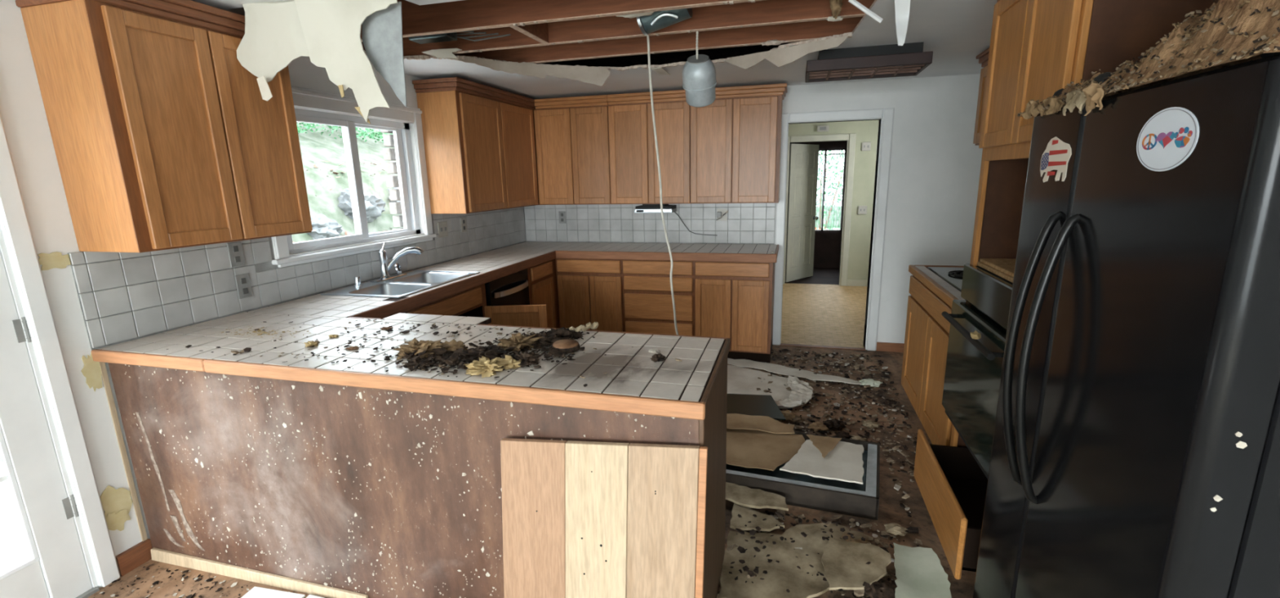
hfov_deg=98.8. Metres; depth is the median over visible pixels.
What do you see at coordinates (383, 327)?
scrap
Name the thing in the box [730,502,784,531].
sheet
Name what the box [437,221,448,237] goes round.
switch plate
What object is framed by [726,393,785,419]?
glass panel
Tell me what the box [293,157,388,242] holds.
fallen leaves
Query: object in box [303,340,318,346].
scrap
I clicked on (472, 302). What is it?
base cabinet
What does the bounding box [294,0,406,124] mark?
flap
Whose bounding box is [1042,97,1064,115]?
scrap
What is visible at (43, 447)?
door
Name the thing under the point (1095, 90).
scrap
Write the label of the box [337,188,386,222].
boulder
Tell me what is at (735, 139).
upper cabinet
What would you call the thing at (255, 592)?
piece
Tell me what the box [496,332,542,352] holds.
clump
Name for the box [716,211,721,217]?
receptacle
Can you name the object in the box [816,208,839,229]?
ground
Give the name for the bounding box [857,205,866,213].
switch plate
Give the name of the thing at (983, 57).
upper cabinet
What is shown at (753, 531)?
rubble
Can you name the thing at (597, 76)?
flap
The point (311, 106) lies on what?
window
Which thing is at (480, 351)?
clump
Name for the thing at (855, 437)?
rubble piece
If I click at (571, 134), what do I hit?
upper cabinet
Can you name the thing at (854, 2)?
stick
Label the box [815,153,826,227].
sheer curtain
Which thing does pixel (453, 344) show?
clump
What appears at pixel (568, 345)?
disc
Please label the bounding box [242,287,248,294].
socket
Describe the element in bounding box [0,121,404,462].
ground
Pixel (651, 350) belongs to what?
clod
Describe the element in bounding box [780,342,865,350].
threshold
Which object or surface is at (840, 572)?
sheet
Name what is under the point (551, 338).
clump
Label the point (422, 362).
clump
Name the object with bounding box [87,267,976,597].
floor
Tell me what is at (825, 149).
window
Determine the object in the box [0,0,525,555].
wall
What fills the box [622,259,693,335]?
base cabinet
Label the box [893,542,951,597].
sheet
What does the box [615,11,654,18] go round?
tuft
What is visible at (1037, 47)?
tall cabinet
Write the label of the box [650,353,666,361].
clump
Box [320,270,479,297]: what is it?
sink
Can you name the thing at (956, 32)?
ceiling
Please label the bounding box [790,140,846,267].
wall
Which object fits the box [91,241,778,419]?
countertop
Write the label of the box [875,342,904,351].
baseboard
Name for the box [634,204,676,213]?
light
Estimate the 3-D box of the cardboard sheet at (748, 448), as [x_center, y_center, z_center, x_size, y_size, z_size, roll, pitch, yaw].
[0.585,0.754,2.969,0.608,0.037,0.567,2,13,15]
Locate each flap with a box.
[236,0,309,101]
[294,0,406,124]
[422,48,462,58]
[429,55,609,86]
[650,67,670,75]
[724,35,848,69]
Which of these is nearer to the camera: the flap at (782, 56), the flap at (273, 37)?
the flap at (273, 37)
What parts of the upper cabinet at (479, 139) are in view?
crown moulding, door, door panel, frame, door, door panel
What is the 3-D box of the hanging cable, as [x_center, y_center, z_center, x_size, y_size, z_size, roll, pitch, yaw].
[0.142,-0.315,3.088,0.187,2.311,0.107,2,13,15]
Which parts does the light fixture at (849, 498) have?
panel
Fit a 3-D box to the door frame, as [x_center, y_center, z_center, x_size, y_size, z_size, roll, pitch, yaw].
[1.625,-0.563,4.733,0.885,2.005,0.172,2,13,15]
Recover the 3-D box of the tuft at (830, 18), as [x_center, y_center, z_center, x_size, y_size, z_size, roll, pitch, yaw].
[0.918,-1.325,2.593,0.082,0.025,0.036,2,13,15]
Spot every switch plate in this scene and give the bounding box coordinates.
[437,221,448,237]
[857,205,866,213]
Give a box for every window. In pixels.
[271,85,436,267]
[814,147,846,232]
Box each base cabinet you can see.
[107,356,727,597]
[403,283,547,327]
[527,258,559,328]
[555,257,623,331]
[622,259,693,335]
[693,261,774,362]
[901,275,952,445]
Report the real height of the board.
0.164 m
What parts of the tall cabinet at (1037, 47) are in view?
open drawer, door, door panel, frame, door panel, door, panel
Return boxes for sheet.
[717,522,873,597]
[725,413,805,470]
[725,481,788,510]
[727,357,868,384]
[727,364,805,408]
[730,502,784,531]
[821,536,891,589]
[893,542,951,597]
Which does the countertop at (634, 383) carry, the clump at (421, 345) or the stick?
the clump at (421, 345)
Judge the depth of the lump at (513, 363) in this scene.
1.77 m
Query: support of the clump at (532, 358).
on the countertop at (634, 383)
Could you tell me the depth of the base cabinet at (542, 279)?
4.57 m
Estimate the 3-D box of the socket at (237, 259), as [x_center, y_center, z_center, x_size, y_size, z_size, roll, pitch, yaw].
[-1.906,-0.187,2.596,0.003,0.028,0.026,2,13,15]
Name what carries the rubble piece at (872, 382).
on the floor
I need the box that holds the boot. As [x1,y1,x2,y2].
[636,8,692,35]
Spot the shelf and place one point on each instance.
(1004, 268)
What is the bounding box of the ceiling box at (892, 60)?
[804,41,933,82]
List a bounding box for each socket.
[232,245,239,252]
[234,256,240,262]
[240,277,246,284]
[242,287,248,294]
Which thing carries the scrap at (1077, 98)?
hanging from the heap
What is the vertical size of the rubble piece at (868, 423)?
0.027 m
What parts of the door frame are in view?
casing, casing, strike plate, strike plate, casing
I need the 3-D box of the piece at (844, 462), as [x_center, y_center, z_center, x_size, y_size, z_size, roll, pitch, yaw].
[0.921,0.793,2.748,0.376,0.011,0.403,4,13,22]
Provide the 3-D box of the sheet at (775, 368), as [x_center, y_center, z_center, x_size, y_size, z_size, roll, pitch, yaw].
[1.122,0.554,4.266,1.238,0.021,0.192,6,15,31]
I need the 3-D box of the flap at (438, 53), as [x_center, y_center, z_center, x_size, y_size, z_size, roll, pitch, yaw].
[-1.086,-1.371,3.070,0.225,0.026,0.347,-2,12,-4]
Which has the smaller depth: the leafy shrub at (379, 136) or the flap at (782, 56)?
the flap at (782, 56)
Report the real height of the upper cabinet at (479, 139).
0.905 m
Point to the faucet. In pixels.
(385, 267)
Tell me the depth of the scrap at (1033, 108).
1.47 m
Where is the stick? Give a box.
[848,0,883,23]
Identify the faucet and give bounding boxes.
[369,241,423,282]
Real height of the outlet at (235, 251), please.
0.115 m
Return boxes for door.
[0,113,119,597]
[782,133,856,285]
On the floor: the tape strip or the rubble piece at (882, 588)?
the rubble piece at (882, 588)
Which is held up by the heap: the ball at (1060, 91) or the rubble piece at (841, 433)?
the ball at (1060, 91)
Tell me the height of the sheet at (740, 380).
0.020 m
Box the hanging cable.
[646,35,678,334]
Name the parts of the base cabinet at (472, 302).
frame, open door, door panel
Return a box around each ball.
[1053,88,1063,97]
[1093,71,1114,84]
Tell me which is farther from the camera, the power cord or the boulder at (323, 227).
the boulder at (323, 227)
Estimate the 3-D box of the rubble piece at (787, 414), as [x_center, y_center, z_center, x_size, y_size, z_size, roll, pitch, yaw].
[0.927,0.728,3.464,0.121,0.058,0.080,2,13,15]
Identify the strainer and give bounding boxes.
[394,262,401,274]
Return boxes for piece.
[240,586,324,597]
[779,439,863,484]
[780,409,795,420]
[807,421,829,431]
[822,417,846,430]
[832,431,853,438]
[841,532,869,542]
[851,435,867,440]
[858,377,882,386]
[862,419,880,427]
[864,577,895,597]
[877,398,897,404]
[884,522,906,535]
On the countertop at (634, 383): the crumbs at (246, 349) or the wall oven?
the crumbs at (246, 349)
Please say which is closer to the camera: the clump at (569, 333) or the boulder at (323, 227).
the clump at (569, 333)
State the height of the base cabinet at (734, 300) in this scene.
0.868 m
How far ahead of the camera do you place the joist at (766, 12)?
2.84 m
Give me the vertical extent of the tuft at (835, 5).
0.141 m
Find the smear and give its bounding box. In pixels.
[217,325,310,337]
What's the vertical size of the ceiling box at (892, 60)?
0.125 m
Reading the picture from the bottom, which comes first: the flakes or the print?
the flakes
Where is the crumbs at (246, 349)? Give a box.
[166,314,633,386]
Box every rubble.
[717,346,922,597]
[728,511,871,597]
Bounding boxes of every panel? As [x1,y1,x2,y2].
[500,437,707,597]
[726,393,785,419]
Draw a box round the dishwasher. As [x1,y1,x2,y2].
[484,268,529,306]
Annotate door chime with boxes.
[816,124,829,132]
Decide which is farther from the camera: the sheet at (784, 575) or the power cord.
the power cord
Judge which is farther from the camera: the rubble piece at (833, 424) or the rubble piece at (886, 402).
the rubble piece at (886, 402)
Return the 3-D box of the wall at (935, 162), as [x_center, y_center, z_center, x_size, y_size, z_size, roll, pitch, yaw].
[0.802,-0.801,4.905,4.000,2.450,0.140,2,13,15]
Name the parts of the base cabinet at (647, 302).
drawer, drawer, drawer, drawer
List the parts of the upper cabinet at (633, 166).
door, door panel, crown moulding, door, door panel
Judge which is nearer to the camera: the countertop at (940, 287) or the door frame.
the countertop at (940, 287)
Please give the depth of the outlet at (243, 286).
2.63 m
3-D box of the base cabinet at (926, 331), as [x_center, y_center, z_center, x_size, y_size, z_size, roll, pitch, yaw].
[1.954,0.389,3.027,0.705,0.868,1.165,2,13,15]
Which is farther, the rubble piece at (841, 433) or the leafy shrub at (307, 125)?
the leafy shrub at (307, 125)
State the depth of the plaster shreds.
2.67 m
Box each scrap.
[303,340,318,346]
[328,333,339,337]
[345,346,359,350]
[380,326,393,329]
[970,330,981,339]
[1022,99,1044,119]
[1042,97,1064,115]
[1062,89,1086,115]
[1082,81,1104,115]
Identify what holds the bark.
on the countertop at (634, 383)
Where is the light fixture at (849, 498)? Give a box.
[725,431,879,519]
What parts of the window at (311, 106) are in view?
casing, sliding sash, casing, sill, head moulding, fixed sash, casing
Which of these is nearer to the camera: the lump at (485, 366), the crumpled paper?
the lump at (485, 366)
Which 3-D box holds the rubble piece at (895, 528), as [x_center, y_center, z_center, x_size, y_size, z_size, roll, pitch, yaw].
[1.096,0.983,2.345,0.094,0.030,0.077,2,13,15]
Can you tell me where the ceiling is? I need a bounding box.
[191,0,997,99]
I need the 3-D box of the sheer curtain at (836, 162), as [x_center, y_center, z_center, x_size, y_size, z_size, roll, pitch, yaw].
[3.079,-1.704,8.666,0.270,1.153,0.020,2,13,15]
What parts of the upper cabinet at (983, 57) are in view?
door panel, crown moulding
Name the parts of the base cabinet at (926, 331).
door panel, door, drawer, door, door panel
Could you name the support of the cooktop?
in the countertop at (940, 287)
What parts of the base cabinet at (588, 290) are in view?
door panel, door, drawer, door, door panel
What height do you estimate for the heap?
0.566 m
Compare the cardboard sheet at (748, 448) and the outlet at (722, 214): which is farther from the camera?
the outlet at (722, 214)
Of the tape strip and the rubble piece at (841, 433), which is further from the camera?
the rubble piece at (841, 433)
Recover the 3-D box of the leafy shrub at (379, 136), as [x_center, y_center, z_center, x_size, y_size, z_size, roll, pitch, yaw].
[-6.454,-4.348,12.065,2.789,1.804,2.853,2,13,15]
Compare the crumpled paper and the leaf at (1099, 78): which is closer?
the leaf at (1099, 78)
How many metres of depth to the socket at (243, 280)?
2.63 m
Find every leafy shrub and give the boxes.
[296,121,315,133]
[298,122,391,142]
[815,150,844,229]
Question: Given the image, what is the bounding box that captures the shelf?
[977,257,1016,282]
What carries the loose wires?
attached to the junction box at (448, 37)
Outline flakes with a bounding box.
[393,328,583,373]
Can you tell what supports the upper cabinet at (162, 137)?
attached to the wall at (97, 300)
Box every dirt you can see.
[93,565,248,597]
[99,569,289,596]
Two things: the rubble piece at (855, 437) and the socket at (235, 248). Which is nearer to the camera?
the socket at (235, 248)
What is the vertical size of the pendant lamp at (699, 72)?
0.496 m
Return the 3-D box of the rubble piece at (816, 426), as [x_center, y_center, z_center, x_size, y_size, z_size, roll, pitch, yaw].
[1.075,0.766,3.304,0.127,0.046,0.113,2,13,15]
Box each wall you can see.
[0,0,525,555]
[523,73,982,347]
[788,120,879,284]
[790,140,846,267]
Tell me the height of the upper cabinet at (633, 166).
0.905 m
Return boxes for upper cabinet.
[15,0,312,252]
[412,76,538,213]
[533,94,611,204]
[606,89,690,204]
[690,83,787,203]
[973,48,989,145]
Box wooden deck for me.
[0,461,31,568]
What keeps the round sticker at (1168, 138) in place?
attached to the refrigerator
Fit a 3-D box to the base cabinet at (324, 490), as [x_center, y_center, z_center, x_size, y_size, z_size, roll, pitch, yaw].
[-0.856,0.633,2.158,2.310,0.885,0.590,2,13,15]
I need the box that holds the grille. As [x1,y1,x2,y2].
[819,126,826,129]
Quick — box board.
[511,22,548,44]
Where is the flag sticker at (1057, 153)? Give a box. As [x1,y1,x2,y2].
[1040,136,1071,182]
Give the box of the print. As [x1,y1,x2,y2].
[1173,126,1192,147]
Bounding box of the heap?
[1017,0,1279,116]
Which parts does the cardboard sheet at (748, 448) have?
cardboard strip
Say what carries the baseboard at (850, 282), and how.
attached to the wall at (864, 166)
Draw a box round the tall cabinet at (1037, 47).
[913,0,1218,578]
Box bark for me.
[568,321,598,331]
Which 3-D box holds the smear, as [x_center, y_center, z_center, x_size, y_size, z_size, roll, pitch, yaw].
[-1.543,0.136,2.271,0.481,0.004,0.146,2,13,15]
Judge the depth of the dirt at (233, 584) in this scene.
2.12 m
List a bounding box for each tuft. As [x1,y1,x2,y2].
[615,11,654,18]
[825,16,843,22]
[829,0,843,19]
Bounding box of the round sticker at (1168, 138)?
[1136,106,1199,171]
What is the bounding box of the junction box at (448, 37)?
[408,31,457,44]
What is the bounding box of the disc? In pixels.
[551,338,579,353]
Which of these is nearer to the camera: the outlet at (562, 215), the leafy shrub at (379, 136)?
the outlet at (562, 215)
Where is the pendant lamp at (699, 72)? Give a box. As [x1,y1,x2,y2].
[682,31,716,106]
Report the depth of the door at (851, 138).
7.68 m
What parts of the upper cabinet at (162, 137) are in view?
crown moulding, door, door panel, door, door panel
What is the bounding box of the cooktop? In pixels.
[927,266,964,291]
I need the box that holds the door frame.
[772,107,894,350]
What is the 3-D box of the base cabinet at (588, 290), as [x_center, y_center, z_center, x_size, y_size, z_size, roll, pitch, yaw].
[-0.358,-0.002,5.020,0.601,0.868,0.619,2,13,15]
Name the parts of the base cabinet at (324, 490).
trim, panel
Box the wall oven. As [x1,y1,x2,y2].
[941,263,1013,478]
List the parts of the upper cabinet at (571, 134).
door, door panel, crown moulding, door, door panel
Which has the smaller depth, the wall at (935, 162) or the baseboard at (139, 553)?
the baseboard at (139, 553)
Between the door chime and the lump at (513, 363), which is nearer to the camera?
the lump at (513, 363)
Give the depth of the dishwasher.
3.93 m
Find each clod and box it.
[648,348,660,353]
[760,40,785,45]
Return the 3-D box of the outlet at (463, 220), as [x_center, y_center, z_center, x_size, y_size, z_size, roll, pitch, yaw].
[-1.408,-0.591,4.379,0.009,0.115,0.070,2,13,15]
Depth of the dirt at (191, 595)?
2.14 m
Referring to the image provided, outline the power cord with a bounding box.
[674,211,717,235]
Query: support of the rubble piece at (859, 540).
on the floor
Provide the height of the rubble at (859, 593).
0.043 m
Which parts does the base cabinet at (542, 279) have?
drawer, door, door panel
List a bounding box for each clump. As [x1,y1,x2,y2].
[392,337,442,359]
[403,358,430,371]
[440,338,467,351]
[458,345,508,361]
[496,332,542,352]
[506,350,541,366]
[524,332,568,349]
[546,326,583,338]
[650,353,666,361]
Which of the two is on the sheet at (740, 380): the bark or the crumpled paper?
the crumpled paper
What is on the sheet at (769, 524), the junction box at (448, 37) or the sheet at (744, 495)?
the sheet at (744, 495)
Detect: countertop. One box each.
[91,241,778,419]
[908,264,964,307]
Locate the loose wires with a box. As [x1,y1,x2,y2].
[453,31,511,41]
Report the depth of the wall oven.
2.10 m
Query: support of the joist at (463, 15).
attached to the ceiling
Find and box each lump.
[464,355,508,377]
[494,355,521,369]
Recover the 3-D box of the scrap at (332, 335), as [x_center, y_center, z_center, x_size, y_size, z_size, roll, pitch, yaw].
[-1.219,0.145,2.181,0.042,0.011,0.042,-6,13,-22]
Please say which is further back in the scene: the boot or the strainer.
the strainer
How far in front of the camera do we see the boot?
2.65 m
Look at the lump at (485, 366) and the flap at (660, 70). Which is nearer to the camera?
the lump at (485, 366)
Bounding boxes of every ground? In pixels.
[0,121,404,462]
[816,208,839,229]
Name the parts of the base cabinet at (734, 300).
door panel, door, drawer, door panel, door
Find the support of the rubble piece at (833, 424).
on the floor
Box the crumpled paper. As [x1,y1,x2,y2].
[775,375,813,407]
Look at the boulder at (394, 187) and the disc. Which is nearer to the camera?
the disc
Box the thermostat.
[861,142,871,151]
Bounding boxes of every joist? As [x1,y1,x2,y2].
[360,0,764,41]
[361,0,875,56]
[453,16,862,63]
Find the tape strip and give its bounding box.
[894,0,910,45]
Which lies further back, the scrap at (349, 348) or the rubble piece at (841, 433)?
the rubble piece at (841, 433)
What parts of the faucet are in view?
plate, spout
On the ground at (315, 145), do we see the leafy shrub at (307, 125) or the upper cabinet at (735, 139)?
the leafy shrub at (307, 125)
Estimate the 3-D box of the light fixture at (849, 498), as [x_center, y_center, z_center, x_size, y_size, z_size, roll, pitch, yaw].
[0.737,0.850,2.830,0.945,0.105,0.561,3,13,20]
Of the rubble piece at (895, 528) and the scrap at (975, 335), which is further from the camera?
the rubble piece at (895, 528)
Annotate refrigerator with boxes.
[973,52,1279,597]
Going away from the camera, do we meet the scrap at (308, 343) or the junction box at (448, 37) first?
the scrap at (308, 343)
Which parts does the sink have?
air gap cap, bowl, bowl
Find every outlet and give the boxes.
[226,240,244,266]
[234,272,252,298]
[460,217,466,232]
[558,211,565,223]
[716,208,728,220]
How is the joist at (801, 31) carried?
attached to the ceiling
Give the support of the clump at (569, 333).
on the countertop at (634, 383)
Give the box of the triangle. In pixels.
[806,434,841,457]
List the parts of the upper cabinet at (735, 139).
door panel, door, crown moulding, door panel, door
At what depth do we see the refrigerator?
1.00 m
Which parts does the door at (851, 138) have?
casing, raised panel, raised panel, raised panel, raised panel, raised panel, raised panel, casing, casing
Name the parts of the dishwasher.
handle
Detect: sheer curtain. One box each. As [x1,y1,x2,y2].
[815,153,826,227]
[824,153,845,227]
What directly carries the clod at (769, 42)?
attached to the joist at (801, 31)
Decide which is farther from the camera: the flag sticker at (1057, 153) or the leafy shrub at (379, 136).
the leafy shrub at (379, 136)
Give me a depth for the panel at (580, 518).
1.60 m
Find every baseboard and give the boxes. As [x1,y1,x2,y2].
[115,537,152,575]
[846,279,867,286]
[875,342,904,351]
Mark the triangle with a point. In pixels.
(824, 444)
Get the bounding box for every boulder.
[306,213,342,239]
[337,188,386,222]
[386,186,400,202]
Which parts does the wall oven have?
door handle, control panel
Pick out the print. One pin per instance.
(1183, 135)
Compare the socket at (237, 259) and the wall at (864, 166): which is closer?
the socket at (237, 259)

